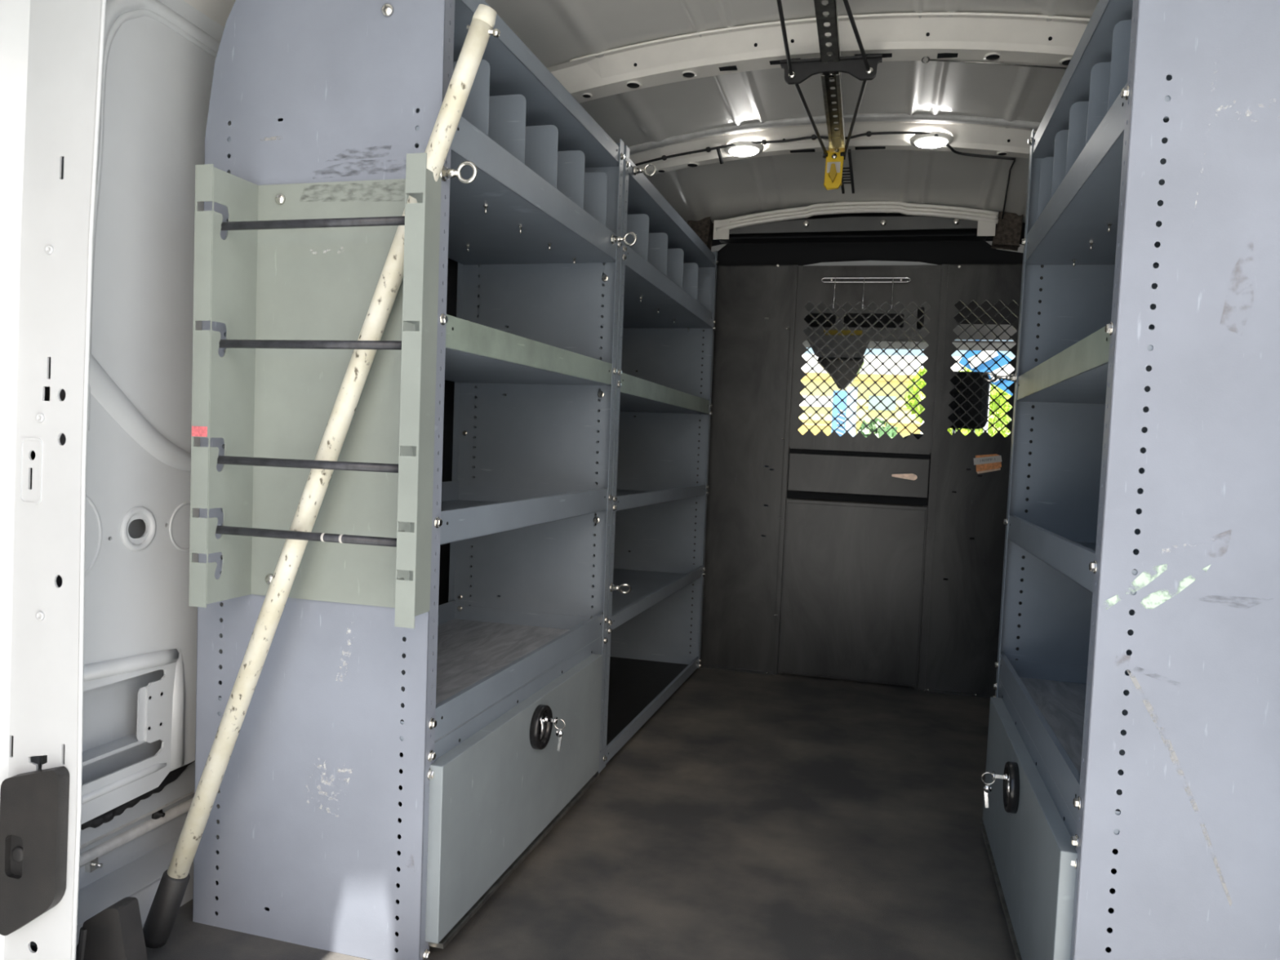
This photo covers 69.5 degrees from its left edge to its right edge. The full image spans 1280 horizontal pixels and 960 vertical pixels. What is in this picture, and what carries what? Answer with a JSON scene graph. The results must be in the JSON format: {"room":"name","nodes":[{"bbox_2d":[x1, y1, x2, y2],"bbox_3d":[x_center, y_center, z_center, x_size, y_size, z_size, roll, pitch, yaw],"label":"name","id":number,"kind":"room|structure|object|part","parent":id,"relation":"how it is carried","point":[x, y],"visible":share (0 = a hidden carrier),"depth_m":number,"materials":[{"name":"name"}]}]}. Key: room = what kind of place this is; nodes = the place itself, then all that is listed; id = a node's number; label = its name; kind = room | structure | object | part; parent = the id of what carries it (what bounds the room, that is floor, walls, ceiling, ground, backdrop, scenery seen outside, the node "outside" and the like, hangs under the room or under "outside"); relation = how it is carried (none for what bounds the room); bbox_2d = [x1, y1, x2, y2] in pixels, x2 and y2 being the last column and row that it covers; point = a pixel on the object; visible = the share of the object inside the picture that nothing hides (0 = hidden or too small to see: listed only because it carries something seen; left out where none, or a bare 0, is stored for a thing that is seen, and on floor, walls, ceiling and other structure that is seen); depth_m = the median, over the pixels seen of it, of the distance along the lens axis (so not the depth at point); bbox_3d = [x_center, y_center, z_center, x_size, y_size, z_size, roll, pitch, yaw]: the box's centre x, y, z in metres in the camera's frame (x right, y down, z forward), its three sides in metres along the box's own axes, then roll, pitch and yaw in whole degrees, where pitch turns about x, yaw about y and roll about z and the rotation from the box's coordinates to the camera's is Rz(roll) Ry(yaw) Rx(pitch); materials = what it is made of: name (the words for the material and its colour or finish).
{"room":"vehicle interior","nodes":[
{"label":"vehicle interior","id":0,"kind":"room"},
{"bbox_2d":[30,0,231,951],"bbox_3d":[-0.555,-0.112,2.434,0.103,1.730,2.483,3,2,14],"label":"wall","id":1,"kind":"structure","parent":0,"point":[140,626],"depth_m":1.46,"materials":[{"name":"white metal"}]},
{"bbox_2d":[0,765,69,935],"bbox_3d":[-0.804,0.492,1.222,0.094,0.232,0.018,3,2,14],"label":"cover","id":2,"kind":"object","parent":1,"relation":"attached to","point":[34,805],"visible":1,"depth_m":1.21,"materials":[{"name":"black plastic"}]},
{"bbox_2d":[0,0,106,959],"bbox_3d":[-0.781,-0.057,1.235,0.187,1.660,0.100,3,2,14],"label":"trim","id":3,"kind":"structure","parent":1,"relation":"attached to","point":[51,51],"depth_m":1.21,"materials":[{"name":"white paint"}]},
{"bbox_2d":[84,857,102,872],"bbox_3d":[-0.874,0.616,1.475,0.023,0.020,0.018,3,2,14],"label":"clip","id":4,"kind":"object","parent":1,"relation":"attached to","point":[93,864],"visible":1,"depth_m":1.47,"materials":[{"name":"metal"}]},
{"bbox_2d":[80,760,195,830],"bbox_3d":[-0.834,0.510,1.494,0.028,0.059,0.354,3,2,14],"label":"harness","id":5,"kind":"object","parent":1,"relation":"attached to","point":[172,775],"visible":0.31,"depth_m":1.49,"materials":[{"name":"black rubber"}]},
{"bbox_2d":[136,685,163,741],"bbox_3d":[-0.795,0.377,1.498,0.006,0.090,0.051,3,2,14],"label":"plate","id":6,"kind":"object","parent":1,"relation":"attached to","point":[140,728],"visible":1,"depth_m":1.48,"materials":[{"name":"white paint"}]},
{"bbox_2d":[151,808,164,819],"bbox_3d":[-0.838,0.584,1.609,0.014,0.024,0.024,3,2,14],"label":"pin","id":7,"kind":"object","parent":1,"relation":"attached to","point":[160,813],"visible":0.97,"depth_m":1.60,"materials":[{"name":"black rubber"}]},
{"bbox_2d":[724,140,764,156],"bbox_3d":[0.320,-1.016,2.834,0.124,0.036,0.057,3,2,12],"label":"dome light","id":8,"kind":"object","parent":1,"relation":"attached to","point":[744,148],"visible":1,"depth_m":2.82,"materials":[{"name":"white plastic"}]},
{"bbox_2d":[546,12,1090,102],"bbox_3d":[0.451,-0.900,2.159,1.860,0.278,0.198,3,2,14],"label":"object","id":9,"kind":"structure","parent":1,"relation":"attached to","point":[979,37],"depth_m":2.12,"materials":[{"name":"paint"}]},
{"bbox_2d":[629,121,1036,176],"bbox_3d":[0.613,-0.913,2.780,1.860,0.278,0.173,3,2,14],"label":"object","id":10,"kind":"structure","parent":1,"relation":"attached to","point":[999,140],"depth_m":2.75,"materials":[{"name":"paint"}]},
{"bbox_2d":[909,131,953,148],"bbox_3d":[0.851,-0.991,2.694,0.124,0.036,0.057,3,2,12],"label":"dome light","id":11,"kind":"object","parent":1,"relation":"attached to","point":[923,140],"visible":1,"depth_m":2.68,"materials":[{"name":"white plastic"}]},
{"bbox_2d":[921,56,1066,69],"bbox_3d":[0.807,-0.946,2.092,0.325,0.041,0.017,3,2,14],"label":"steel cable","id":12,"kind":"object","parent":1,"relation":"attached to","point":[922,58],"visible":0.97,"depth_m":2.10,"materials":[{"name":"black metal"}]},
{"bbox_2d":[145,667,1118,959],"bbox_3d":[0.399,0.760,2.248,1.950,0.012,2.480,3,2,14],"label":"floor","id":13,"kind":"structure","parent":0,"point":[751,816],"depth_m":1.89,"materials":[{"name":"rubber"}]},
{"bbox_2d":[75,897,147,959],"bbox_3d":[-0.745,0.669,1.298,0.116,0.153,0.040,3,2,14],"label":"cap","id":14,"kind":"object","parent":13,"relation":"on","point":[116,932],"visible":0.94,"depth_m":1.28,"materials":[{"name":"black plastic"}]},
{"bbox_2d":[142,4,500,948],"bbox_3d":[-0.483,0.018,1.368,0.508,1.418,0.041,3,2,7],"label":"leaning pole","id":15,"kind":"object","parent":13,"relation":"on","point":[158,925],"visible":0.97,"depth_m":1.36,"materials":[{"name":"white paint"}]},
{"bbox_2d":[188,0,624,959],"bbox_3d":[-0.382,-0.038,1.810,0.454,1.530,1.010,3,3,15],"label":"shelving unit","id":16,"kind":"object","parent":13,"relation":"on","point":[308,813],"depth_m":1.44,"materials":[{"name":"paint"}]},
{"bbox_3d":[-0.633,-0.137,1.403,0.031,0.649,0.099,3,3,15],"label":"plate","id":17,"kind":"part","parent":16,"relation":"part of","materials":[{"name":"grey paint"}]},
{"bbox_2d":[215,525,396,546],"bbox_3d":[-0.489,0.082,1.345,0.326,0.013,0.013,3,3,15],"label":"rod","id":18,"kind":"object","parent":16,"relation":"attached to","point":[247,531],"visible":0.85,"depth_m":1.34,"materials":[{"name":"grey metal"}]},
{"bbox_2d":[217,455,398,472],"bbox_3d":[-0.485,-0.023,1.340,0.326,0.013,0.012,3,3,15],"label":"rod","id":19,"kind":"object","parent":16,"relation":"attached to","point":[222,460],"visible":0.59,"depth_m":1.33,"materials":[{"name":"grey metal"}]},
{"bbox_2d":[218,339,401,350],"bbox_3d":[-0.478,-0.196,1.333,0.326,0.013,0.012,3,3,15],"label":"rod","id":20,"kind":"object","parent":16,"relation":"attached to","point":[241,344],"visible":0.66,"depth_m":1.33,"materials":[{"name":"grey metal"}]},
{"bbox_2d":[220,216,404,231],"bbox_3d":[-0.472,-0.369,1.325,0.326,0.013,0.012,3,3,15],"label":"rod","id":21,"kind":"object","parent":16,"relation":"attached to","point":[385,220],"visible":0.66,"depth_m":1.32,"materials":[{"name":"grey metal"}]},
{"bbox_3d":[-0.467,-0.129,1.358,0.374,0.649,0.101,3,3,15],"label":"pole bracket","id":22,"kind":"part","parent":16,"relation":"part of","materials":[{"name":"grey metal"}]},
{"bbox_3d":[-0.505,-0.026,1.442,0.415,1.530,0.030,3,3,15],"label":"panel","id":23,"kind":"part","parent":16,"relation":"part of","materials":[{"name":"paint"}]},
{"bbox_3d":[-0.456,-0.131,1.406,0.315,0.640,0.003,3,3,16],"label":"plate","id":24,"kind":"part","parent":16,"relation":"part of","materials":[{"name":"grey metal"}]},
{"bbox_3d":[-0.400,0.356,1.882,0.410,0.053,0.903,3,3,15],"label":"shelf","id":25,"kind":"part","parent":16,"relation":"part of","materials":[{"name":"metal"}]},
{"bbox_3d":[-0.389,0.051,1.869,0.410,0.051,0.903,3,3,15],"label":"shelf","id":26,"kind":"part","parent":16,"relation":"part of","materials":[{"name":"metal"}]},
{"bbox_3d":[-0.302,-0.121,1.312,0.031,0.649,0.098,3,3,15],"label":"plate","id":27,"kind":"part","parent":16,"relation":"part of","materials":[{"name":"grey paint"}]},
{"bbox_3d":[-0.378,-0.249,1.855,0.410,0.051,0.903,3,3,15],"label":"shelf","id":28,"kind":"part","parent":16,"relation":"part of","materials":[{"name":"metal"}]},
{"bbox_3d":[-0.367,-0.550,1.842,0.410,0.060,0.903,3,3,15],"label":"shelf","id":29,"kind":"part","parent":16,"relation":"part of","materials":[{"name":"metal"}]},
{"bbox_2d":[440,160,477,183],"bbox_3d":[-0.264,-0.450,1.351,0.057,0.033,0.022,3,3,15],"label":"bolt","id":30,"kind":"object","parent":16,"relation":"attached to","point":[446,173],"visible":1,"depth_m":1.35,"materials":[{"name":"metal"}]},
{"bbox_3d":[-0.211,0.561,1.795,0.026,0.277,0.794,3,3,15],"label":"drop door","id":31,"kind":"part","parent":16,"relation":"part of","materials":[{"name":"paint"}]},
{"bbox_3d":[-0.214,0.415,1.832,0.018,0.050,0.847,3,3,15],"label":"header rail","id":32,"kind":"part","parent":16,"relation":"part of","materials":[{"name":"metal"}]},
{"bbox_3d":[-0.334,-0.772,1.825,0.359,0.050,0.903,3,3,15],"label":"shelf","id":33,"kind":"part","parent":16,"relation":"part of","materials":[{"name":"metal"}]},
{"bbox_3d":[-0.270,-0.055,2.287,0.415,1.530,0.030,3,3,15],"label":"panel","id":34,"kind":"part","parent":16,"relation":"part of","materials":[{"name":"paint"}]},
{"bbox_3d":[-0.189,0.477,1.780,0.020,0.060,0.023,3,3,15],"label":"latch handle","id":35,"kind":"part","parent":16,"relation":"part of","materials":[{"name":"silver metal"}]},
{"bbox_2d":[546,716,565,751],"bbox_3d":[-0.163,0.488,1.772,0.039,0.064,0.014,3,3,15],"label":"key","id":36,"kind":"object","parent":16,"relation":"hanging from","point":[559,733],"visible":1,"depth_m":1.77,"materials":[{"name":"silver metal"}]},
{"bbox_2d":[610,231,636,246],"bbox_3d":[-0.036,-0.561,2.148,0.061,0.033,0.022,3,3,15],"label":"bolt","id":37,"kind":"object","parent":16,"relation":"attached to","point":[614,239],"visible":1,"depth_m":2.15,"materials":[{"name":"metal"}]},
{"bbox_2d":[468,145,718,768],"bbox_3d":[-0.100,-0.068,2.881,0.439,1.537,1.189,3,2,15],"label":"shelving unit","id":38,"kind":"object","parent":13,"relation":"on","point":[668,278],"visible":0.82,"depth_m":3.38,"materials":[{"name":"paint"}]},
{"bbox_3d":[-0.259,-0.057,2.325,0.415,1.530,0.030,3,2,15],"label":"panel","id":39,"kind":"part","parent":38,"relation":"part of","materials":[{"name":"paint"}]},
{"bbox_3d":[-0.119,0.331,2.895,0.410,0.050,1.183,3,2,15],"label":"shelf","id":40,"kind":"part","parent":38,"relation":"part of","materials":[{"name":"metal"}]},
{"bbox_3d":[-0.095,-0.264,2.876,0.410,0.050,1.183,3,2,15],"label":"shelf","id":41,"kind":"part","parent":38,"relation":"part of","materials":[{"name":"metal"}]},
{"bbox_2d":[609,582,631,594],"bbox_3d":[-0.047,0.267,2.272,0.052,0.028,0.023,3,2,15],"label":"bolt","id":42,"kind":"object","parent":38,"relation":"attached to","point":[612,587],"visible":1,"depth_m":2.27,"materials":[{"name":"metal"}]},
{"bbox_2d":[633,163,656,176],"bbox_3d":[0.013,-0.773,2.298,0.057,0.033,0.022,3,2,16],"label":"bolt","id":43,"kind":"object","parent":38,"relation":"attached to","point":[637,170],"visible":1,"depth_m":2.30,"materials":[{"name":"metal"}]},
{"bbox_3d":[-0.107,0.032,2.885,0.410,0.050,1.183,3,2,15],"label":"shelf","id":44,"kind":"part","parent":38,"relation":"part of","materials":[{"name":"metal"}]},
{"bbox_3d":[-0.133,0.669,2.906,0.410,0.050,1.183,3,2,15],"label":"shelf","id":45,"kind":"part","parent":38,"relation":"part of","materials":[{"name":"metal"}]},
{"bbox_3d":[-0.083,-0.578,2.865,0.410,0.050,1.183,3,2,15],"label":"shelf","id":46,"kind":"part","parent":38,"relation":"part of","materials":[{"name":"metal"}]},
{"bbox_3d":[0.050,-0.081,3.440,0.415,1.530,0.030,3,2,15],"label":"panel","id":47,"kind":"part","parent":38,"relation":"part of","materials":[{"name":"paint"}]},
{"bbox_3d":[-0.049,-0.800,2.851,0.359,0.050,1.183,3,2,15],"label":"shelf","id":48,"kind":"part","parent":38,"relation":"part of","materials":[{"name":"metal"}]},
{"bbox_2d":[593,213,1044,697],"bbox_3d":[0.722,-0.169,3.358,1.938,1.800,0.090,3,2,14],"label":"wall","id":49,"kind":"structure","parent":13,"relation":"on","point":[845,580],"depth_m":3.33,"materials":[{"name":"black metal"}]},
{"bbox_3d":[0.162,-0.053,3.495,0.762,1.508,0.052,3,2,14],"label":"panel","id":50,"kind":"part","parent":49,"relation":"part of","materials":[{"name":"black paint"}]},
{"bbox_2d":[687,216,713,250],"bbox_3d":[0.222,-0.933,3.467,0.099,0.132,0.068,3,2,14],"label":"pad","id":51,"kind":"object","parent":49,"relation":"attached to","point":[704,228],"visible":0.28,"depth_m":3.44,"materials":[{"name":"brown fabric"}]},
{"bbox_3d":[0.763,0.402,3.337,0.496,0.640,0.014,3,2,14],"label":"door panel","id":52,"kind":"part","parent":49,"relation":"part of","materials":[{"name":"black paint"}]},
{"bbox_2d":[728,216,977,234],"bbox_3d":[0.748,-0.911,3.285,0.870,0.055,0.012,3,2,14],"label":"header strip","id":53,"kind":"object","parent":49,"relation":"attached to","point":[849,223],"visible":1,"depth_m":3.28,"materials":[{"name":"metal"}]},
{"bbox_2d":[713,200,998,239],"bbox_3d":[0.751,-0.927,3.280,0.987,0.130,0.021,3,2,14],"label":"trim","id":54,"kind":"structure","parent":49,"relation":"attached to","point":[987,220],"depth_m":3.26,"materials":[{"name":"paint"}]},
{"bbox_3d":[0.784,-0.015,3.326,0.498,0.190,0.016,3,2,14],"label":"door panel","id":55,"kind":"part","parent":49,"relation":"part of","materials":[{"name":"black paint"}]},
{"bbox_3d":[0.794,-0.019,3.342,0.555,1.507,0.041,3,2,14],"label":"door frame","id":56,"kind":"part","parent":49,"relation":"part of","materials":[{"name":"black paint"}]},
{"bbox_3d":[0.806,-0.428,3.323,0.490,0.650,0.026,3,2,14],"label":"door panel","id":57,"kind":"part","parent":49,"relation":"part of","materials":[{"name":"black paint"}]},
{"bbox_2d":[821,277,911,309],"bbox_3d":[0.800,-0.666,3.281,0.312,0.117,0.041,3,2,14],"label":"hook rack","id":58,"kind":"object","parent":49,"relation":"attached to","point":[831,280],"visible":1,"depth_m":3.29,"materials":[{"name":"silver metal"}]},
{"bbox_3d":[0.806,-0.715,3.295,0.312,0.018,0.004,3,2,14],"label":"frame","id":59,"kind":"part","parent":58,"relation":"part of","materials":[{"name":"silver metal"}]},
{"bbox_2d":[711,222,1025,246],"bbox_3d":[0.761,-0.871,3.363,1.900,0.205,0.004,3,2,14],"label":"trim","id":60,"kind":"structure","parent":49,"relation":"attached to","point":[714,242],"depth_m":3.24,"materials":[{"name":"black plastic"}]},
{"bbox_2d":[802,260,938,266],"bbox_3d":[0.830,-0.782,3.329,0.520,0.021,0.002,3,2,14],"label":"trim","id":61,"kind":"structure","parent":49,"relation":"attached to","point":[863,262],"depth_m":3.33,"materials":[{"name":"grey metal"}]},
{"bbox_3d":[0.938,-0.012,3.269,0.087,0.023,0.018,3,2,14],"label":"door handle","id":62,"kind":"part","parent":49,"relation":"part of","materials":[{"name":"beige plastic"}]},
{"bbox_3d":[1.341,0.011,3.191,0.600,1.508,0.052,3,2,14],"label":"panel","id":63,"kind":"part","parent":49,"relation":"part of","materials":[{"name":"black paint"}]},
{"bbox_2d":[973,453,1001,473],"bbox_3d":[1.212,-0.056,3.217,0.094,0.072,0.003,3,2,14],"label":"warning sticker","id":64,"kind":"object","parent":49,"relation":"attached to","point":[984,463],"visible":1,"depth_m":3.22,"materials":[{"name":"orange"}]},
{"bbox_2d":[991,211,1023,251],"bbox_3d":[1.273,-0.864,3.196,0.094,0.127,0.068,3,2,14],"label":"pad","id":65,"kind":"object","parent":49,"relation":"attached to","point":[1008,228],"visible":0.8,"depth_m":3.17,"materials":[{"name":"brown fabric"}]},
{"bbox_2d":[980,0,1279,959],"bbox_3d":[0.879,0.032,1.548,0.464,1.539,0.910,3,2,15],"label":"shelving unit","id":66,"kind":"object","parent":13,"relation":"on","point":[1136,714],"visible":1,"depth_m":1.15,"materials":[{"name":"paint"}]},
{"bbox_2d":[981,771,1004,808],"bbox_3d":[0.606,0.533,1.584,0.039,0.064,0.014,3,2,14],"label":"key","id":67,"kind":"object","parent":66,"relation":"hanging from","point":[987,788],"visible":1,"depth_m":1.58,"materials":[{"name":"silver metal"}]},
{"bbox_2d":[982,371,1017,382],"bbox_3d":[0.784,-0.224,2.013,0.071,0.022,0.030,3,2,15],"label":"bolt","id":68,"kind":"object","parent":66,"relation":"attached to","point":[1013,377],"visible":1,"depth_m":2.01,"materials":[{"name":"metal"}]},
{"bbox_3d":[0.633,0.525,1.577,0.020,0.060,0.023,3,2,15],"label":"latch handle","id":69,"kind":"part","parent":66,"relation":"part of","materials":[{"name":"silver metal"}]},
{"bbox_3d":[0.652,0.606,1.585,0.024,0.267,0.797,3,2,15],"label":"drop door","id":70,"kind":"part","parent":66,"relation":"part of","materials":[{"name":"paint"}]},
{"bbox_3d":[0.686,0.467,1.609,0.018,0.050,0.840,3,2,15],"label":"header rail","id":71,"kind":"part","parent":66,"relation":"part of","materials":[{"name":"metal"}]},
{"bbox_3d":[0.877,0.429,1.558,0.410,0.053,0.896,3,2,15],"label":"shelf","id":72,"kind":"part","parent":66,"relation":"part of","materials":[{"name":"metal"}]},
{"bbox_3d":[0.892,0.124,1.546,0.410,0.051,0.896,3,2,15],"label":"shelf","id":73,"kind":"part","parent":66,"relation":"part of","materials":[{"name":"metal"}]},
{"bbox_3d":[1.008,0.022,1.963,0.415,1.530,0.030,3,2,15],"label":"panel","id":74,"kind":"part","parent":66,"relation":"part of","materials":[{"name":"paint"}]},
{"bbox_3d":[0.908,-0.702,1.522,0.359,0.050,0.896,3,2,15],"label":"shelf","id":75,"kind":"part","parent":66,"relation":"part of","materials":[{"name":"metal"}]},
{"bbox_3d":[0.907,-0.176,1.535,0.410,0.051,0.896,3,2,15],"label":"shelf","id":76,"kind":"part","parent":66,"relation":"part of","materials":[{"name":"metal"}]},
{"bbox_3d":[0.922,-0.477,1.524,0.410,0.060,0.896,3,2,15],"label":"shelf","id":77,"kind":"part","parent":66,"relation":"part of","materials":[{"name":"metal"}]},
{"bbox_2d":[183,0,1098,223],"bbox_3d":[0.438,-0.849,2.116,1.940,0.426,2.750,3,2,14],"label":"ceiling","id":78,"kind":"structure","parent":0,"point":[557,32],"depth_m":2.50,"materials":[{"name":"white metal"}]},
{"bbox_2d":[635,130,1016,165],"bbox_3d":[0.515,-0.996,2.777,1.183,0.084,0.090,3,2,11],"label":"wiring","id":79,"kind":"object","parent":78,"relation":"attached to","point":[868,133],"visible":0.88,"depth_m":2.76,"materials":[{"name":"black plastic"}]},
{"bbox_2d":[780,0,882,193],"bbox_3d":[0.453,-0.938,2.172,0.226,0.061,1.770,3,2,14],"label":"mechanism","id":80,"kind":"object","parent":78,"relation":"attached to","point":[836,137],"depth_m":2.10,"materials":[{"name":"black metal"}]},
{"bbox_2d":[777,0,870,158],"bbox_3d":[0.394,-0.927,1.951,0.180,0.041,1.414,3,2,14],"label":"cord","id":81,"kind":"object","parent":80,"relation":"attached to","point":[779,2],"visible":0.98,"depth_m":2.05,"materials":[{"name":"black rubber"}]},
{"bbox_3d":[0.433,-0.930,2.098,0.226,0.049,0.033,3,2,14],"label":"bracket","id":82,"kind":"part","parent":80,"relation":"part of","materials":[{"name":"black metal"}]},
{"bbox_2d":[823,150,844,190],"bbox_3d":[0.552,-0.887,2.627,0.053,0.110,0.039,3,2,14],"label":"clamp","id":83,"kind":"object","parent":80,"relation":"hanging from","point":[833,162],"visible":0.95,"depth_m":2.63,"materials":[{"name":"yellow plastic"}]},
{"bbox_3d":[0.547,-0.871,2.619,0.024,0.050,0.020,3,2,14],"label":"wing knob","id":84,"kind":"part","parent":83,"relation":"part of","materials":[{"name":"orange plastic"}]},
{"bbox_3d":[0.552,-0.891,2.627,0.037,0.030,0.002,3,2,14],"label":"label plate","id":85,"kind":"part","parent":83,"relation":"part of","materials":[{"name":"grey"}]},
{"bbox_3d":[0.620,-0.945,2.805,0.054,0.018,0.460,3,2,14],"label":"slide arm","id":86,"kind":"part","parent":80,"relation":"part of","materials":[{"name":"black metal"}]},
{"bbox_2d":[628,113,1040,154],"bbox_3d":[0.594,-1.008,2.688,1.484,0.103,0.066,3,2,14],"label":"trim","id":87,"kind":"structure","parent":78,"relation":"attached to","point":[974,120],"depth_m":2.66,"materials":[{"name":"white paint"}]},
{"bbox_2d":[1001,160,1015,218],"bbox_3d":[1.183,-0.914,2.970,0.012,0.120,0.523,3,2,17],"label":"wire","id":88,"kind":"object","parent":78,"relation":"hanging from","point":[1014,161],"visible":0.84,"depth_m":2.98,"materials":[{"name":"black rubber"}]},
{"bbox_2d":[711,241,1023,253],"bbox_3d":[0.934,-0.845,4.018,2.010,0.155,1.280,3,2,14],"label":"ceiling","id":89,"kind":"structure","parent":0,"point":[1020,249],"depth_m":3.49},
{"bbox_2d":[764,300,1017,351],"bbox_3d":[1.026,-0.761,4.314,1.650,0.255,0.303,3,2,14],"label":"shelf","id":90,"kind":"object","parent":89,"relation":"attached to","point":[959,304],"visible":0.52,"depth_m":4.17,"materials":[{"name":"grey metal"}]},
{"bbox_2d":[807,336,871,357],"bbox_3d":[0.895,-0.596,4.158,0.283,0.090,0.082,3,2,14],"label":"housing","id":91,"kind":"object","parent":90,"relation":"attached to","point":[832,344],"visible":0.68,"depth_m":4.12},
{"bbox_2d":[817,356,864,390],"bbox_3d":[0.922,-0.525,4.234,0.207,0.221,0.080,3,2,14],"label":"mirror housing","id":92,"kind":"object","parent":90,"relation":"hanging from","point":[837,362],"visible":0.54,"depth_m":4.20,"materials":[{"name":"black plastic"}]},
{"bbox_3d":[0.921,0.716,4.297,2.010,0.012,1.750,3,2,14],"label":"floor","id":93,"kind":"structure","parent":0,"visible":0},
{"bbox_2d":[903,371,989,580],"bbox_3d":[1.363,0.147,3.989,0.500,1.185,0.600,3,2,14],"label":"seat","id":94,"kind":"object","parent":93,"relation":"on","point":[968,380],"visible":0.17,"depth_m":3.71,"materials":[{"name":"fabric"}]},
{"bbox_3d":[1.304,0.132,3.756,0.500,0.625,0.120,3,2,14],"label":"backrest","id":95,"kind":"part","parent":94,"relation":"part of","materials":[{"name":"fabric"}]},
{"bbox_3d":[1.167,0.262,5.154,2.010,0.860,0.050,3,2,14],"label":"wall","id":96,"kind":"structure","parent":0,"visible":0},
{"bbox_2d":[764,465,773,506],"bbox_3d":[1.114,0.028,4.899,1.910,0.340,0.440,3,2,14],"label":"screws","id":97,"kind":"object","parent":96,"relation":"attached to","point":[764,465],"visible":0.02,"depth_m":4.79,"materials":[{"name":"grey metal"}]},
{"label":"outside","id":98,"kind":"structure","parent":0,"visible":0},
{"bbox_3d":[6.207,0.987,24.244,80.000,0.040,130.000,3,2,14],"label":"ground","id":99,"kind":"structure","parent":98,"visible":0},
{"bbox_2d":[831,386,857,436],"bbox_3d":[3.633,-0.288,16.610,0.420,2.780,0.215,3,2,14],"label":"post","id":100,"kind":"object","parent":99,"relation":"on","point":[848,400],"visible":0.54,"depth_m":16.51,"materials":[{"name":"blue"}]},
{"bbox_2d":[798,372,920,437],"bbox_3d":[2.681,-0.637,20.939,6.860,3.100,6.100,3,2,14],"label":"building","id":101,"kind":"structure","parent":99,"relation":"on","point":[805,380],"depth_m":17.45,"materials":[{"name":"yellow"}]},
{"bbox_2d":[854,417,897,438],"bbox_3d":[3.579,0.103,14.065,0.746,2.171,0.744,3,2,14],"label":"tree","id":102,"kind":"object","parent":99,"relation":"on","point":[873,426],"visible":0.22,"depth_m":13.88,"materials":[{"name":"green plant"}]},
{"bbox_2d":[801,354,1013,434],"bbox_3d":[4.923,-1.703,30.719,18.000,4.780,2.000,3,2,14],"label":"white hall","id":103,"kind":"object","parent":99,"relation":"on","point":[876,363],"visible":0.02,"depth_m":28.90,"materials":[{"name":"white"}]},
{"bbox_2d":[903,367,927,423],"bbox_3d":[4.914,-0.379,15.762,0.896,3.140,0.884,1,2,-37],"label":"tree","id":104,"kind":"object","parent":99,"relation":"on","point":[921,383],"visible":0.2,"depth_m":15.63,"materials":[{"name":"green plant"}]},
{"bbox_2d":[946,367,1011,437],"bbox_3d":[7.145,-0.654,18.792,2.369,3.692,2.370,3,2,14],"label":"tree","id":105,"kind":"object","parent":99,"relation":"on","point":[994,393],"visible":0.09,"depth_m":18.09,"materials":[{"name":"green plant"}]},
{"bbox_2d":[959,350,1014,432],"bbox_3d":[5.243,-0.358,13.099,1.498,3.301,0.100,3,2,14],"label":"umbrella","id":106,"kind":"object","parent":99,"relation":"on","point":[970,355],"visible":0.18,"depth_m":13.10,"materials":[{"name":"blue"}]}
]}

